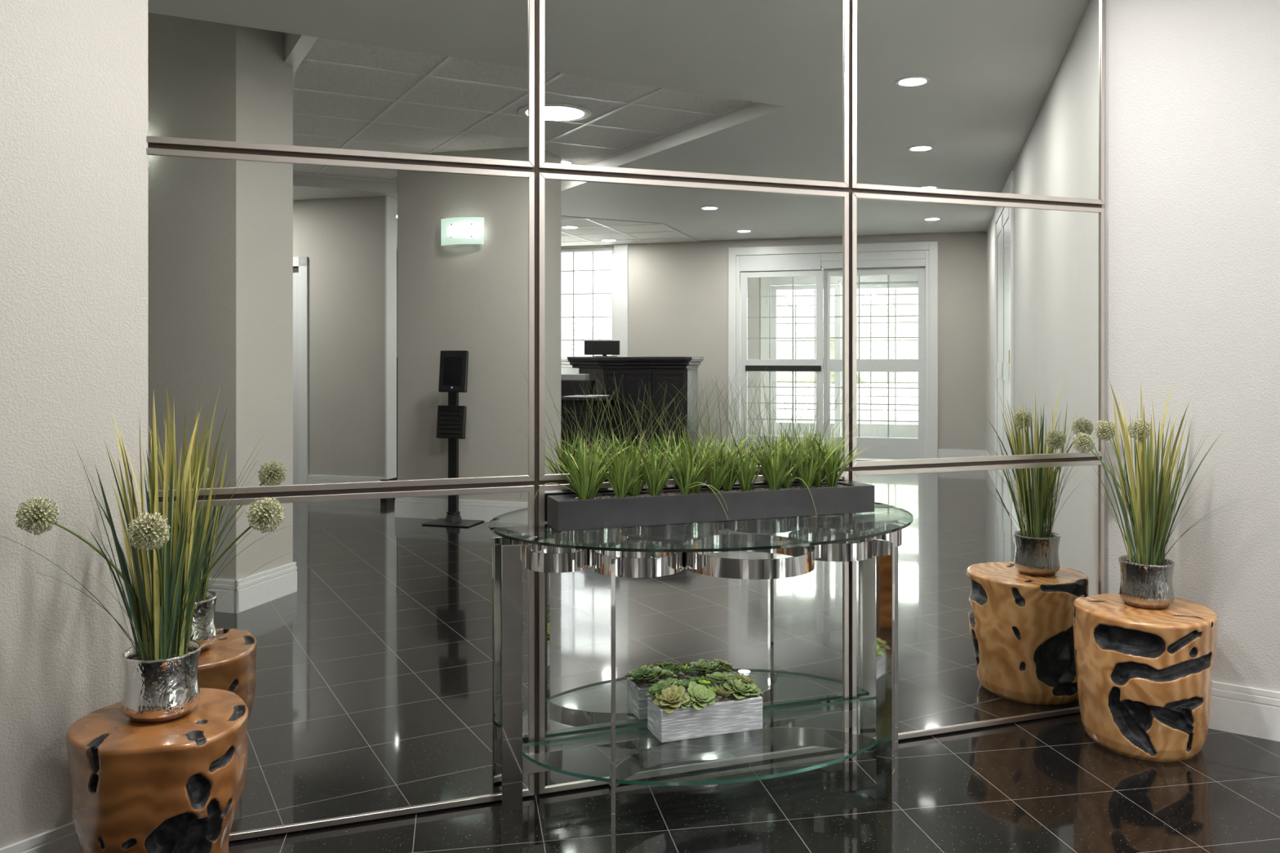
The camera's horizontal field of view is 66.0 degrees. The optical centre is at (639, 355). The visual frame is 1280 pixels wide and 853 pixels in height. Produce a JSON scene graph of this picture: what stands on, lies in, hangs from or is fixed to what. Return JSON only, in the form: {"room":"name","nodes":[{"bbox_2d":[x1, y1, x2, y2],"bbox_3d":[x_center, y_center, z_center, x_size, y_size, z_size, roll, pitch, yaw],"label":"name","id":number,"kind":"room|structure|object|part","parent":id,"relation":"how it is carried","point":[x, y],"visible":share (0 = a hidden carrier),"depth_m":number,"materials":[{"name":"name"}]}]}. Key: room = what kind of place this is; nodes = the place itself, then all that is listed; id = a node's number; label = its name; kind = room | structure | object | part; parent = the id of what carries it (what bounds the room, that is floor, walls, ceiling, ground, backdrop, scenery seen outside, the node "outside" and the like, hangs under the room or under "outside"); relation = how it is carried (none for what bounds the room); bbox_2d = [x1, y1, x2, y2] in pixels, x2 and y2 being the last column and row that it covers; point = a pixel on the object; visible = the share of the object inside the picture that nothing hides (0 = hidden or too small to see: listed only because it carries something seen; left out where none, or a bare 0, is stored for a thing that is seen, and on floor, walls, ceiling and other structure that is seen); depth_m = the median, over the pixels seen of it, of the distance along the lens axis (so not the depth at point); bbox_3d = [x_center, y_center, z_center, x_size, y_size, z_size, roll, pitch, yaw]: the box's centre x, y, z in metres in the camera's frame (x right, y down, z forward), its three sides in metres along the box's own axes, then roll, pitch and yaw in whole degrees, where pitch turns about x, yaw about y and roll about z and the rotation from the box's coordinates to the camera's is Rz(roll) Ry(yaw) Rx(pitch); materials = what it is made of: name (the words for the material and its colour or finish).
{"room":"building lobby","nodes":[
{"label":"building lobby","id":0,"kind":"room"},
{"bbox_2d":[0,0,147,848],"bbox_3d":[-2.675,-0.235,0.330,0.150,2.870,5.045,0,0,35],"label":"wall","id":1,"kind":"structure","parent":0,"point":[73,73],"depth_m":2.20,"materials":[{"name":"paint"}]},
{"bbox_2d":[0,822,81,852],"bbox_3d":[-2.581,1.125,0.321,0.015,0.150,4.938,0,0,35],"label":"baseboard","id":2,"kind":"structure","parent":1,"relation":"attached to","point":[61,839],"depth_m":2.17,"materials":[{"name":"white paint"}]},
{"bbox_2d":[228,712,1279,852],"bbox_3d":[2.059,1.260,-1.415,9.882,0.120,7.557,0,0,35],"label":"floor","id":3,"kind":"structure","parent":0,"point":[1041,785],"depth_m":2.60,"materials":[{"name":"black tile"}]},
{"bbox_2d":[66,687,248,852],"bbox_3d":[-1.039,0.991,2.138,0.354,0.418,0.380,0,0,-19],"label":"stool","id":4,"kind":"object","parent":3,"relation":"on","point":[175,786],"visible":0.83,"depth_m":2.01,"materials":[{"name":"orange wood"}]},
{"bbox_2d":[0,393,290,724],"bbox_3d":[-1.029,0.430,2.127,0.534,0.705,0.449,0,0,19],"label":"potted grass","id":5,"kind":"object","parent":4,"relation":"on","point":[161,685],"depth_m":2.10,"materials":[{"name":"green plant"}]},
{"bbox_3d":[-1.134,0.493,2.074,0.233,0.340,0.006,0,0,-40],"label":"flower stem","id":6,"kind":"part","parent":5,"relation":"part of","materials":[{"name":"green plant"}]},
{"bbox_3d":[-0.996,0.502,2.033,0.011,0.322,0.247,0,0,-21],"label":"flower stem","id":7,"kind":"part","parent":5,"relation":"part of","materials":[{"name":"green plant"}]},
{"bbox_2d":[120,639,201,724],"bbox_3d":[-1.043,0.712,2.150,0.160,0.141,0.159,0,0,-19],"label":"pot","id":8,"kind":"object","parent":5,"relation":"attached to","point":[161,685],"depth_m":2.09,"materials":[{"name":"silver metal"}]},
{"bbox_3d":[-0.919,0.500,2.123,0.251,0.326,0.008,0,0,12],"label":"flower stem","id":9,"kind":"part","parent":5,"relation":"part of","materials":[{"name":"green plant"}]},
{"bbox_2d":[492,504,913,852],"bbox_3d":[0.269,0.829,2.624,1.244,0.742,0.458,0,0,-19],"label":"console table","id":10,"kind":"object","parent":3,"relation":"on","point":[855,540],"visible":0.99,"depth_m":2.64,"materials":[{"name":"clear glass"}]},
{"bbox_3d":[-0.337,0.850,2.597,0.054,0.700,0.011,0,0,-14],"label":"leg","id":11,"kind":"part","parent":10,"relation":"part of","materials":[{"name":"silver metal"}]},
{"bbox_3d":[-0.065,0.850,2.390,0.011,0.700,0.054,0,0,-1],"label":"leg","id":12,"kind":"part","parent":10,"relation":"part of","materials":[{"name":"silver metal"}]},
{"bbox_2d":[521,696,877,786],"bbox_3d":[0.262,1.048,2.643,1.120,0.009,0.398,0,0,-19],"label":"glass shelf","id":13,"kind":"object","parent":10,"relation":"attached to","point":[768,726],"depth_m":2.70,"materials":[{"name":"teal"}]},
{"bbox_3d":[0.269,0.465,2.624,1.244,0.014,0.458,0,0,-19],"label":"glass","id":14,"kind":"part","parent":10,"relation":"part of","materials":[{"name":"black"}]},
{"bbox_2d":[645,671,762,742],"bbox_3d":[0.182,0.974,2.749,0.338,0.138,0.165,0,0,-19],"label":"succulent planter","id":15,"kind":"object","parent":10,"relation":"on","point":[673,714],"visible":1,"depth_m":2.71,"materials":[{"name":"plastic"}]},
{"bbox_2d":[532,368,886,531],"bbox_3d":[0.224,0.244,2.739,1.074,0.426,0.207,0,0,-19],"label":"grass planter","id":16,"kind":"object","parent":10,"relation":"on","point":[587,509],"visible":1,"depth_m":2.73,"materials":[{"name":"metal"}]},
{"bbox_3d":[0.662,0.850,2.659,0.011,0.700,0.054,0,0,-38],"label":"leg","id":17,"kind":"part","parent":10,"relation":"part of","materials":[{"name":"silver metal"}]},
{"bbox_3d":[0.757,0.850,2.983,0.054,0.700,0.011,0,0,-25],"label":"leg","id":18,"kind":"part","parent":10,"relation":"part of","materials":[{"name":"silver metal"}]},
{"bbox_2d":[1073,593,1217,762],"bbox_3d":[1.575,0.991,3.063,0.412,0.418,0.406,0,0,-19],"label":"stool","id":19,"kind":"object","parent":3,"relation":"on","point":[1144,677],"visible":0.86,"depth_m":2.92,"materials":[{"name":"brown wood"}]},
{"bbox_2d":[1071,381,1247,609],"bbox_3d":[1.616,0.429,3.064,0.410,0.706,0.502,0,0,-2],"label":"potted grass","id":20,"kind":"object","parent":19,"relation":"on","point":[1146,575],"depth_m":3.05,"materials":[{"name":"green plant"}]},
{"bbox_3d":[1.520,0.473,3.161,0.009,0.378,0.195,0,0,-43],"label":"flower stem","id":21,"kind":"part","parent":20,"relation":"part of","materials":[{"name":"green plant"}]},
{"bbox_3d":[1.567,0.455,3.183,0.007,0.416,0.193,0,0,-12],"label":"flower stem","id":22,"kind":"part","parent":20,"relation":"part of","materials":[{"name":"green plant"}]},
{"bbox_2d":[1118,555,1175,609],"bbox_3d":[1.586,0.712,3.088,0.159,0.141,0.159,0,0,-19],"label":"pot","id":23,"kind":"object","parent":20,"relation":"attached to","point":[1146,582],"depth_m":3.03,"materials":[{"name":"silver metal"}]},
{"bbox_2d":[1103,0,1279,692],"bbox_3d":[4.864,-0.235,1.182,7.960,2.870,0.150,0,0,35],"label":"wall","id":24,"kind":"structure","parent":0,"point":[1192,204],"depth_m":3.19,"materials":[{"name":"paint"}]},
{"bbox_2d":[1208,680,1279,742],"bbox_3d":[3.276,1.125,2.180,4.067,0.150,0.015,0,0,35],"label":"baseboard","id":25,"kind":"structure","parent":24,"relation":"attached to","point":[1252,712],"depth_m":3.12,"materials":[{"name":"white paint"}]},
{"bbox_3d":[0.154,-0.235,2.943,3.250,2.870,0.164,0,0,-19],"label":"wall","id":26,"kind":"structure","parent":0,"visible":0},
{"bbox_2d":[147,0,1102,841],"bbox_3d":[0.180,-0.080,2.860,2.938,2.560,0.010,0,0,-19],"label":"mirror frame","id":27,"kind":"structure","parent":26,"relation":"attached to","point":[536,170],"depth_m":2.69,"materials":[{"name":"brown metal"}]},
{"bbox_2d":[146,147,534,497],"bbox_3d":[-0.743,-0.078,2.519,0.967,0.839,0.010,0,0,-19],"label":"framed mirror","id":28,"kind":"object","parent":27,"relation":"attached to","point":[337,324],"visible":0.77,"depth_m":2.51,"materials":[{"name":"silver metal"}]},
{"bbox_2d":[146,0,534,168],"bbox_3d":[-0.743,-0.929,2.518,0.967,0.838,0.012,0,0,-19],"label":"framed mirror","id":29,"kind":"object","parent":27,"relation":"attached to","point":[445,81],"visible":1,"depth_m":2.52,"materials":[{"name":"silver metal"}]},
{"bbox_2d":[147,484,534,841],"bbox_3d":[-0.743,0.774,2.520,0.967,0.840,0.010,0,0,-19],"label":"framed mirror","id":30,"kind":"object","parent":27,"relation":"attached to","point":[363,659],"visible":0.81,"depth_m":2.53,"materials":[{"name":"silver metal"}]},
{"bbox_2d":[538,172,848,480],"bbox_3d":[0.180,-0.078,2.845,0.965,0.839,0.010,0,0,-19],"label":"framed mirror","id":31,"kind":"object","parent":27,"relation":"attached to","point":[654,284],"visible":0.85,"depth_m":2.83,"materials":[{"name":"silver metal"}]},
{"bbox_2d":[538,0,848,188],"bbox_3d":[0.180,-0.929,2.844,0.965,0.838,0.012,0,0,-19],"label":"framed mirror","id":32,"kind":"object","parent":27,"relation":"attached to","point":[748,91],"visible":1,"depth_m":2.84,"materials":[{"name":"silver metal"}]},
{"bbox_2d":[538,471,848,794],"bbox_3d":[0.179,0.774,2.846,0.965,0.840,0.010,0,0,-19],"label":"framed mirror","id":33,"kind":"object","parent":27,"relation":"attached to","point":[789,636],"visible":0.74,"depth_m":2.82,"materials":[{"name":"silver metal"}]},
{"bbox_2d":[850,191,1104,466],"bbox_3d":[1.107,-0.078,3.173,0.978,0.839,0.010,0,0,-19],"label":"framed mirror","id":34,"kind":"object","parent":27,"relation":"attached to","point":[977,326],"visible":1,"depth_m":3.16,"materials":[{"name":"silver metal"}]},
{"bbox_2d":[850,459,1104,740],"bbox_3d":[1.107,0.774,3.173,0.978,0.840,0.010,0,0,-19],"label":"framed mirror","id":35,"kind":"object","parent":27,"relation":"attached to","point":[994,561],"visible":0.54,"depth_m":3.17,"materials":[{"name":"silver metal"}]},
{"bbox_2d":[850,0,1105,204],"bbox_3d":[1.108,-0.929,3.171,0.978,0.838,0.012,0,0,-19],"label":"framed mirror","id":36,"kind":"object","parent":27,"relation":"attached to","point":[1000,99],"visible":1,"depth_m":3.17,"materials":[{"name":"silver metal"}]}
]}

